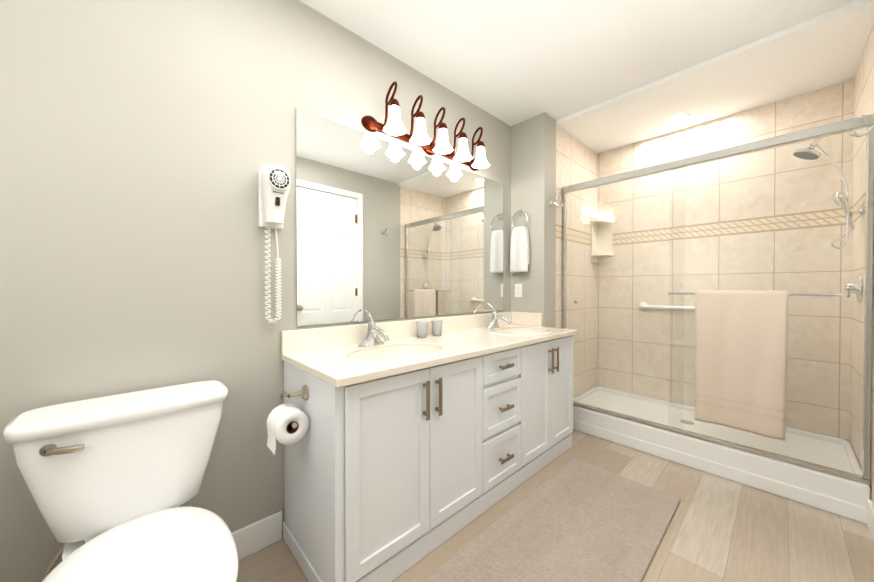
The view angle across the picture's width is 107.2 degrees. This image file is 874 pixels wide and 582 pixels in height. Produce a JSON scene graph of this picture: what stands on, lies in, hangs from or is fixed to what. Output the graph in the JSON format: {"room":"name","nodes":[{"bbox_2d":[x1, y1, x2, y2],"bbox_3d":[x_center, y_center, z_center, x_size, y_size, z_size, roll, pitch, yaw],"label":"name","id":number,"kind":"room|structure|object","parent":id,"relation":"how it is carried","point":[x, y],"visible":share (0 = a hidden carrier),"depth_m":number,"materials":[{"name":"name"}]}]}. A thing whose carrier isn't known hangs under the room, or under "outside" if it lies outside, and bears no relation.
{"room":"bathroom","nodes":[
{"label":"bathroom","id":0,"kind":"room"},
{"bbox_2d":[0,0,510,581],"bbox_3d":[-0.626,-0.121,1.662,3.350,2.550,0.100,-1,1,-43],"label":"wall","id":1,"kind":"structure","parent":0,"point":[142,142],"depth_m":1.22,"materials":[{"name":"paint"}]},
{"bbox_2d":[232,511,281,560],"bbox_3d":[-1.230,1.095,1.031,1.388,0.130,0.014,-1,1,-43],"label":"baseboard","id":2,"kind":"structure","parent":1,"relation":"attached to","point":[255,537],"depth_m":1.43,"materials":[{"name":"white wood"}]},
{"bbox_2d":[258,164,290,322],"bbox_3d":[-0.712,-0.196,1.417,0.108,0.685,0.138,-1,1,-43],"label":"hair dryer","id":3,"kind":"object","parent":1,"relation":"attached to","point":[274,181],"visible":1,"depth_m":1.40,"materials":[{"name":"white plastic"}]},
{"bbox_2d":[282,312,513,351],"bbox_3d":[-0.039,0.233,2.126,1.859,0.106,0.020,-1,1,-43],"label":"backsplash","id":4,"kind":"structure","parent":1,"relation":"attached to","point":[300,340],"depth_m":1.74,"materials":[{"name":"beige stone"}]},
{"bbox_2d":[296,107,502,325],"bbox_3d":[-0.062,-0.358,2.111,1.670,1.045,0.006,-1,1,-43],"label":"mirror","id":5,"kind":"object","parent":1,"relation":"attached to","point":[385,229],"visible":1,"depth_m":1.89,"materials":[{"name":"clear glass"}]},
{"bbox_2d":[362,81,489,170],"bbox_3d":[0.015,-1.024,2.044,0.995,0.279,0.201,-1,1,-43],"label":"sconce","id":6,"kind":"object","parent":1,"relation":"attached to","point":[393,126],"visible":1,"depth_m":1.97,"materials":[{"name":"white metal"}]},
{"bbox_2d":[511,112,555,327],"bbox_3d":[0.774,-0.132,2.756,0.190,2.550,0.410,-1,1,-43],"label":"wall","id":7,"kind":"structure","parent":0,"point":[533,166],"depth_m":2.62,"materials":[{"name":"paint"}]},
{"bbox_2d":[515,284,521,296],"bbox_3d":[0.684,-0.004,2.708,0.008,0.115,0.070,-1,1,-43],"label":"electrical outlet plate","id":8,"kind":"object","parent":7,"relation":"attached to","point":[518,290],"visible":1,"depth_m":2.70,"materials":[{"name":"white plastic"}]},
{"bbox_2d":[510,209,529,271],"bbox_3d":[0.687,-0.420,2.659,0.065,0.528,0.162,-1,1,-43],"label":"towel ring","id":9,"kind":"object","parent":7,"relation":"attached to","point":[519,254],"visible":1,"depth_m":2.63,"materials":[{"name":"white fabric"}]},
{"bbox_2d":[549,196,563,206],"bbox_3d":[0.955,-0.706,2.564,0.050,0.094,0.108,-1,1,-43],"label":"robe hook","id":10,"kind":"object","parent":7,"relation":"attached to","point":[551,203],"visible":1,"depth_m":2.56,"materials":[{"name":"silver metal"}]},
{"bbox_2d":[237,429,873,581],"bbox_3d":[0.477,1.207,1.336,4.500,0.100,2.100,-1,1,-43],"label":"floor","id":11,"kind":"structure","parent":0,"point":[720,529],"depth_m":1.52,"materials":[{"name":"brown wood"}]},
{"bbox_2d":[3,381,238,581],"bbox_3d":[-0.822,0.760,0.878,0.510,0.805,0.789,-1,1,-43],"label":"toilet","id":12,"kind":"object","parent":11,"relation":"on","point":[114,483],"visible":0.98,"depth_m":0.95,"materials":[{"name":"ceramic"}]},
{"bbox_2d":[266,332,577,581],"bbox_3d":[0.106,0.736,1.885,1.984,0.832,0.578,-1,1,-43],"label":"bathroom vanity","id":13,"kind":"object","parent":11,"relation":"on","point":[406,448],"depth_m":1.37,"materials":[{"name":"white wood"}]},
{"bbox_2d":[282,324,577,383],"bbox_3d":[0.150,0.302,1.924,1.859,0.032,0.574,-1,1,-43],"label":"countertop","id":14,"kind":"structure","parent":13,"relation":"on","point":[349,362],"depth_m":1.65,"materials":[{"name":"beige stone"}]},
{"bbox_2d":[357,310,388,346],"bbox_3d":[-0.318,0.196,1.688,0.160,0.184,0.222,-1,1,-43],"label":"faucet","id":15,"kind":"object","parent":14,"relation":"on","point":[368,335],"depth_m":1.70,"materials":[{"name":"silver metal"}]},
{"bbox_2d":[343,342,444,361],"bbox_3d":[-0.191,0.366,1.553,0.532,0.163,0.380,-1,1,-43],"label":"sink","id":16,"kind":"object","parent":14,"relation":"in","point":[373,351],"depth_m":1.70,"materials":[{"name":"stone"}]},
{"bbox_2d":[416,321,427,337],"bbox_3d":[-0.091,0.237,1.980,0.076,0.097,0.076,-1,1,-43],"label":"cup","id":17,"kind":"object","parent":14,"relation":"on","point":[422,326],"visible":1,"depth_m":1.95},
{"bbox_2d":[431,320,442,335],"bbox_3d":[0.000,0.236,2.058,0.076,0.097,0.076,-1,1,-43],"label":"cup","id":18,"kind":"object","parent":14,"relation":"on","point":[436,327],"visible":1,"depth_m":2.03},
{"bbox_2d":[486,304,511,328],"bbox_3d":[0.468,0.189,2.421,0.160,0.184,0.222,-1,1,-43],"label":"faucet","id":19,"kind":"object","parent":14,"relation":"on","point":[492,322],"depth_m":2.43,"materials":[{"name":"silver metal"}]},
{"bbox_2d":[489,326,551,335],"bbox_3d":[0.595,0.359,2.286,0.532,0.163,0.380,-1,1,-43],"label":"sink","id":20,"kind":"object","parent":14,"relation":"in","point":[495,330],"depth_m":2.45,"materials":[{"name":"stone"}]},
{"bbox_2d":[422,458,679,581],"bbox_3d":[0.577,1.148,1.463,1.520,0.014,0.590,-1,1,-43],"label":"rug","id":21,"kind":"object","parent":11,"relation":"on","point":[574,520],"visible":0.96,"depth_m":1.50,"materials":[{"name":"fabric"}]},
{"bbox_2d":[573,386,870,523],"bbox_3d":[1.873,1.052,2.425,0.768,0.190,1.586,-1,1,-43],"label":"shower pan","id":22,"kind":"object","parent":11,"relation":"on","point":[844,497],"visible":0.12,"depth_m":2.08,"materials":[{"name":"white plastic"}]},
{"bbox_2d":[555,124,596,397],"bbox_3d":[1.158,-0.135,3.115,0.860,2.550,0.410,-1,1,-43],"label":"wall","id":23,"kind":"structure","parent":0,"point":[576,161],"depth_m":2.97,"materials":[{"name":"tile"}]},
{"bbox_2d":[562,114,873,484],"bbox_3d":[1.623,0.040,2.182,0.048,1.836,1.584,-1,1,-43],"label":"shower door frame","id":24,"kind":"object","parent":23,"relation":"attached to","point":[847,126],"visible":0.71,"depth_m":1.86,"materials":[{"name":"clear glass"}]},
{"bbox_2d":[299,0,857,125],"bbox_3d":[0.126,-1.440,0.983,3.540,0.100,2.100,-1,1,-43],"label":"ceiling","id":25,"kind":"structure","parent":0,"point":[511,62],"depth_m":1.78,"materials":[{"name":"white paint"}]},
{"bbox_2d":[574,291,842,303],"bbox_3d":[1.606,0.056,2.173,0.116,0.111,1.400,-1,1,-43],"label":"towel bar","id":26,"kind":"object","parent":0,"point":[828,294],"visible":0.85,"depth_m":1.72,"materials":[{"name":"silver metal"}]},
{"bbox_2d":[695,290,787,440],"bbox_3d":[1.782,0.406,1.911,0.056,0.820,0.401,-1,1,-43],"label":"towel","id":27,"kind":"object","parent":26,"relation":"hanging from","point":[741,345],"visible":1,"depth_m":1.88,"materials":[{"name":"beige fabric"}]},
{"bbox_2d":[556,0,873,153],"bbox_3d":[1.771,-1.440,2.518,0.960,0.130,2.100,-1,1,-43],"label":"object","id":28,"kind":"structure","parent":0,"point":[820,52],"depth_m":2.12,"materials":[{"name":"white paint"}]},
{"bbox_2d":[667,113,690,123],"bbox_3d":[1.921,-1.371,2.563,0.156,0.006,0.156,-1,1,-43],"label":"recessed light","id":29,"kind":"object","parent":28,"relation":"attached to","point":[678,118],"visible":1,"depth_m":2.56,"materials":[{"name":"white"}]},
{"bbox_2d":[596,79,853,441],"bbox_3d":[2.086,-0.132,2.824,0.100,2.550,2.100,-1,1,-43],"label":"wall","id":30,"kind":"structure","parent":0,"point":[823,106],"depth_m":2.50,"materials":[{"name":"tile"}]},
{"bbox_2d":[590,211,613,262],"bbox_3d":[1.608,-0.530,3.136,0.163,0.500,0.163,-1,1,-43],"label":"caddy","id":31,"kind":"object","parent":30,"relation":"attached to","point":[605,229],"depth_m":3.17,"materials":[{"name":"beige plastic"}]},
{"bbox_2d":[638,302,694,310],"bbox_3d":[2.074,0.144,2.713,0.070,0.080,0.690,-1,1,-43],"label":"grab bar","id":32,"kind":"object","parent":30,"relation":"attached to","point":[663,307],"depth_m":2.80,"materials":[{"name":"white plastic"}]},
{"bbox_2d":[850,23,873,504],"bbox_3d":[2.430,-0.122,1.778,0.825,2.550,0.100,-1,1,-43],"label":"wall tiles","id":33,"kind":"structure","parent":30,"relation":"attached to","point":[864,91],"depth_m":1.86,"materials":[{"name":"beige tile"}]},
{"bbox_2d":[792,138,862,302],"bbox_3d":[2.337,-0.471,1.942,0.201,1.075,0.270,-1,1,-43],"label":"shower head","id":34,"kind":"object","parent":33,"relation":"attached to","point":[848,287],"depth_m":1.87},
{"bbox_3d":[1.896,-0.118,1.279,0.635,2.550,0.100,-1,1,-43],"label":"wall","id":35,"kind":"structure","parent":0,"visible":0},
{"bbox_2d":[850,115,873,137],"bbox_3d":[1.855,-0.715,1.379,0.050,0.094,0.108,-1,1,-43],"label":"robe hook","id":36,"kind":"object","parent":35,"relation":"attached to","point":[863,119],"visible":1,"depth_m":1.39,"materials":[{"name":"silver metal"}]},
{"bbox_2d":[867,499,873,542],"bbox_3d":[1.901,1.092,1.375,0.618,0.130,0.014,-1,1,-43],"label":"baseboard","id":37,"kind":"structure","parent":35,"relation":"attached to","point":[870,515],"depth_m":1.53,"materials":[{"name":"white wood"}]}
]}

